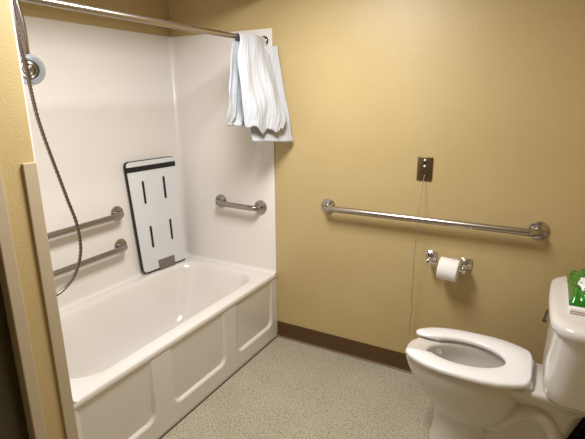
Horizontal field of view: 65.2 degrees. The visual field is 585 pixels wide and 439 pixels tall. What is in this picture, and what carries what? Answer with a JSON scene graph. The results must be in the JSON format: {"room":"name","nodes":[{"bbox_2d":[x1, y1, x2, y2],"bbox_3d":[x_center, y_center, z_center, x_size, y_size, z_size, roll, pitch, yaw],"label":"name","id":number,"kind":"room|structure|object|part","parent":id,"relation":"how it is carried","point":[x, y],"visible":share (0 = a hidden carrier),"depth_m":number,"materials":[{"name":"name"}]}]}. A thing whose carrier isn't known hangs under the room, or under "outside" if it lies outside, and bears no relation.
{"room":"accessible bathroom","nodes":[
{"label":"accessible bathroom","id":0,"kind":"room"},
{"bbox_2d":[0,0,65,438],"bbox_3d":[-1.135,0.008,1.568,0.729,2.140,0.128,8,17,28],"label":"wall pier","id":1,"kind":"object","parent":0,"point":[16,149],"visible":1,"depth_m":1.37,"materials":[{"name":"beige paint"}]},
{"bbox_2d":[21,162,78,438],"bbox_3d":[-0.788,0.453,1.542,0.010,1.290,0.042,8,17,28],"label":"trim","id":2,"kind":"structure","parent":1,"relation":"attached to","point":[30,173],"depth_m":1.48,"materials":[{"name":"beige paint"}]},
{"bbox_2d":[19,0,169,36],"bbox_3d":[-1.130,-0.220,2.416,0.109,2.140,1.417,8,17,28],"label":"wall","id":3,"kind":"structure","parent":0,"point":[157,9],"depth_m":2.42,"materials":[{"name":"beige paint"}]},
{"bbox_2d":[9,0,276,403],"bbox_3d":[-0.763,-0.229,2.205,0.728,1.403,1.416,8,17,28],"label":"tub surround","id":4,"kind":"object","parent":3,"relation":"attached to","point":[106,99],"visible":0.75,"depth_m":2.62,"materials":[{"name":"white plastic"}]},
{"bbox_3d":[-1.083,-0.065,1.606,0.688,1.403,0.020,8,17,28],"label":"panel","id":5,"kind":"part","parent":4,"relation":"part of","materials":[{"name":"white plastic"}]},
{"bbox_2d":[11,0,82,295],"bbox_3d":[-1.020,-0.327,1.695,0.094,1.341,0.357,7,17,26],"label":"shower","id":6,"kind":"object","parent":4,"relation":"attached to","point":[33,68],"visible":0.77,"depth_m":1.71,"materials":[{"name":"silver metal"}]},
{"bbox_3d":[-0.987,-0.715,1.654,0.027,0.254,0.055,3,15,11],"label":"handle","id":7,"kind":"part","parent":6,"relation":"part of","materials":[{"name":"silver metal"}]},
{"bbox_3d":[-0.984,-0.559,1.705,0.064,0.064,0.012,-7,17,-24],"label":"spray plate","id":8,"kind":"part","parent":6,"relation":"part of","materials":[{"name":"silver metal"}]},
{"bbox_2d":[47,206,123,239],"bbox_3d":[-1.107,0.041,2.317,0.074,0.088,0.681,8,17,28],"label":"grab bar","id":9,"kind":"object","parent":4,"relation":"attached to","point":[117,213],"visible":0.56,"depth_m":2.37,"materials":[{"name":"silver metal"}]},
{"bbox_2d":[53,239,127,277],"bbox_3d":[-1.105,0.227,2.367,0.074,0.089,0.681,8,17,28],"label":"grab bar","id":10,"kind":"object","parent":4,"relation":"attached to","point":[120,246],"visible":0.58,"depth_m":2.42,"materials":[{"name":"silver metal"}]},
{"bbox_3d":[-1.073,-0.271,2.370,0.020,1.403,1.337,8,17,28],"label":"panel","id":11,"kind":"part","parent":4,"relation":"part of","materials":[{"name":"white plastic"}]},
{"bbox_2d":[17,0,267,43],"bbox_3d":[-0.493,-0.807,1.892,0.054,0.054,1.405,8,17,28],"label":"curtain rod","id":12,"kind":"object","parent":4,"relation":"attached to","point":[61,4],"visible":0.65,"depth_m":1.68,"materials":[{"name":"silver metal"}]},
{"bbox_2d":[227,32,292,141],"bbox_3d":[-0.176,-0.667,2.342,0.205,0.555,0.375,8,17,28],"label":"shower curtain","id":13,"kind":"object","parent":12,"relation":"hanging from","point":[257,101],"visible":0.97,"depth_m":2.34,"materials":[{"name":"white fabric"}]},
{"bbox_3d":[-0.409,-0.388,2.785,0.688,1.403,0.020,8,17,28],"label":"panel","id":14,"kind":"part","parent":4,"relation":"part of","materials":[{"name":"white plastic"}]},
{"bbox_2d":[215,194,266,213],"bbox_3d":[-0.338,-0.088,2.788,0.380,0.091,0.074,8,17,28],"label":"grab bar","id":15,"kind":"object","parent":4,"relation":"attached to","point":[260,206],"visible":1,"depth_m":2.74,"materials":[{"name":"silver metal"}]},
{"bbox_3d":[-0.339,-0.087,2.786,0.329,0.040,0.070,8,17,28],"label":"rail","id":16,"kind":"part","parent":15,"relation":"part of","materials":[{"name":"silver metal"}]},
{"bbox_2d":[161,337,433,438],"bbox_3d":[-0.407,1.193,1.454,2.735,0.100,3.200,8,17,28],"label":"floor","id":17,"kind":"structure","parent":0,"point":[290,389],"depth_m":2.29,"materials":[{"name":"plastic"}]},
{"bbox_2d":[59,256,276,438],"bbox_3d":[-0.756,0.656,2.442,0.728,0.429,1.416,8,17,28],"label":"bathtub","id":18,"kind":"object","parent":17,"relation":"on","point":[142,352],"visible":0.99,"depth_m":2.39,"materials":[{"name":"white plastic"}]},
{"bbox_2d":[123,156,185,272],"bbox_3d":[-0.831,-0.027,2.811,0.048,0.694,0.392,9,18,32],"label":"shower seat","id":19,"kind":"object","parent":18,"relation":"on","point":[152,188],"visible":1,"depth_m":2.79,"materials":[{"name":"white plastic"},{"name":"black rubber"},{"name":"grey plastic"}]},
{"bbox_2d":[159,336,276,438],"bbox_3d":[-0.437,0.907,2.319,0.005,0.004,1.400,8,17,28],"label":"trim","id":20,"kind":"structure","parent":18,"relation":"attached to","point":[276,336],"depth_m":2.37,"materials":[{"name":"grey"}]},
{"bbox_2d":[405,276,584,438],"bbox_3d":[0.860,0.631,1.848,0.799,0.761,0.554,8,17,28],"label":"toilet","id":21,"kind":"object","parent":17,"relation":"on","point":[479,386],"visible":0.98,"depth_m":1.77,"materials":[{"name":"white ceramic"}]},
{"bbox_3d":[0.718,0.777,1.966,0.476,0.421,0.346,8,17,28],"label":"bowl","id":22,"kind":"part","parent":21,"relation":"part of","materials":[{"name":"white ceramic"}]},
{"bbox_3d":[0.730,0.560,1.899,0.476,0.022,0.370,8,17,28],"label":"seat","id":23,"kind":"part","parent":21,"relation":"part of","materials":[{"name":"white plastic"}]},
{"bbox_3d":[0.975,0.362,1.741,0.027,0.030,0.099,12,19,38],"label":"flush lever","id":24,"kind":"part","parent":21,"relation":"part of","materials":[{"name":"silver metal"}]},
{"bbox_3d":[1.087,0.486,1.679,0.277,0.310,0.500,8,17,28],"label":"tank","id":25,"kind":"part","parent":21,"relation":"part of","materials":[{"name":"white ceramic"}]},
{"bbox_3d":[1.081,0.316,1.635,0.287,0.045,0.554,8,17,28],"label":"tank lid","id":26,"kind":"part","parent":21,"relation":"part of","materials":[{"name":"white ceramic"}]},
{"bbox_2d":[569,305,584,316],"bbox_3d":[1.081,0.283,1.629,0.168,0.022,0.305,8,17,28],"label":"tissue box","id":27,"kind":"object","parent":21,"relation":"on","point":[580,311],"visible":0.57,"depth_m":1.53,"materials":[{"name":"white cardboard"}]},
{"bbox_2d":[567,268,584,307],"bbox_3d":[1.092,0.242,1.640,0.175,0.051,0.307,8,17,28],"label":"pack","id":28,"kind":"object","parent":27,"relation":"on","point":[575,279],"visible":1,"depth_m":1.61,"materials":[{"name":"green plastic"}]},
{"bbox_2d":[567,417,584,438],"bbox_3d":[1.252,0.841,2.018,0.232,0.258,0.228,8,17,28],"label":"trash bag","id":29,"kind":"object","parent":17,"relation":"on","point":[578,432],"visible":0.02,"depth_m":1.94,"materials":[{"name":"black plastic"}]},
{"bbox_2d":[168,0,584,363],"bbox_3d":[0.359,-0.243,2.457,2.673,2.140,0.100,8,17,28],"label":"wall","id":30,"kind":"structure","parent":0,"point":[492,91],"depth_m":2.23,"materials":[{"name":"beige paint"}]},
{"bbox_2d":[277,321,412,373],"bbox_3d":[0.664,0.792,2.499,1.733,0.094,0.014,8,17,28],"label":"baseboard","id":31,"kind":"structure","parent":30,"relation":"attached to","point":[369,352],"depth_m":2.69,"materials":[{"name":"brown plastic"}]},
{"bbox_2d":[409,157,432,335],"bbox_3d":[0.630,0.164,2.306,0.074,0.948,0.083,8,17,28],"label":"station","id":32,"kind":"object","parent":30,"relation":"attached to","point":[424,164],"visible":1,"depth_m":2.23,"materials":[{"name":"brown metal"}]},
{"bbox_3d":[0.624,0.205,2.318,0.018,0.862,0.077,10,18,34],"label":"cord","id":33,"kind":"part","parent":32,"relation":"part of","materials":[{"name":"beige plastic"}]},
{"bbox_3d":[0.645,-0.247,2.229,0.074,0.115,0.007,8,17,28],"label":"plate","id":34,"kind":"part","parent":32,"relation":"part of","materials":[{"name":"brown metal"}]},
{"bbox_2d":[321,198,548,239],"bbox_3d":[0.634,-0.005,2.262,1.119,0.085,0.074,8,17,28],"label":"grab bar","id":35,"kind":"object","parent":30,"relation":"attached to","point":[538,230],"visible":1,"depth_m":2.17,"materials":[{"name":"silver metal"}]},
{"bbox_2d":[426,250,471,273],"bbox_3d":[0.760,0.209,2.247,0.220,0.070,0.078,8,17,28],"label":"toilet paper holder","id":36,"kind":"object","parent":30,"relation":"attached to","point":[431,256],"visible":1,"depth_m":2.24,"materials":[{"name":"silver metal"}]},
{"bbox_3d":[0.684,0.205,2.282,0.020,0.034,0.066,8,17,28],"label":"arm","id":37,"kind":"part","parent":36,"relation":"part of","materials":[{"name":"silver metal"}]},
{"bbox_3d":[0.702,0.184,2.310,0.052,0.054,0.016,8,17,28],"label":"post","id":38,"kind":"part","parent":36,"relation":"part of","materials":[{"name":"silver metal"}]},
{"bbox_2d":[436,257,459,281],"bbox_3d":[0.757,0.242,2.220,0.097,0.112,0.108,8,17,28],"label":"toilet paper roll","id":39,"kind":"object","parent":36,"relation":"on","point":[447,269],"visible":0.98,"depth_m":2.18,"materials":[{"name":"white paper"}]},
{"bbox_3d":[0.831,0.238,2.207,0.020,0.034,0.066,8,17,28],"label":"arm","id":40,"kind":"part","parent":36,"relation":"part of","materials":[{"name":"silver metal"}]},
{"bbox_3d":[0.849,0.217,2.235,0.052,0.054,0.016,8,17,28],"label":"post","id":41,"kind":"part","parent":36,"relation":"part of","materials":[{"name":"silver metal"}]},
{"bbox_3d":[-1.251,0.228,0.757,0.120,2.140,1.455,8,17,28],"label":"wall","id":42,"kind":"structure","parent":0,"visible":0},
{"bbox_2d":[0,286,28,438],"bbox_3d":[-1.089,0.234,0.978,0.108,1.990,0.901,8,17,28],"label":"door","id":43,"kind":"structure","parent":42,"relation":"in","point":[13,425],"depth_m":1.45,"materials":[{"name":"brown wood"}]},
{"bbox_2d":[0,169,47,438],"bbox_3d":[-1.119,0.207,0.982,0.136,2.060,0.973,8,17,28],"label":"trim","id":44,"kind":"structure","parent":42,"relation":"attached to","point":[11,290],"depth_m":1.41,"materials":[{"name":"beige paint"}]}
]}

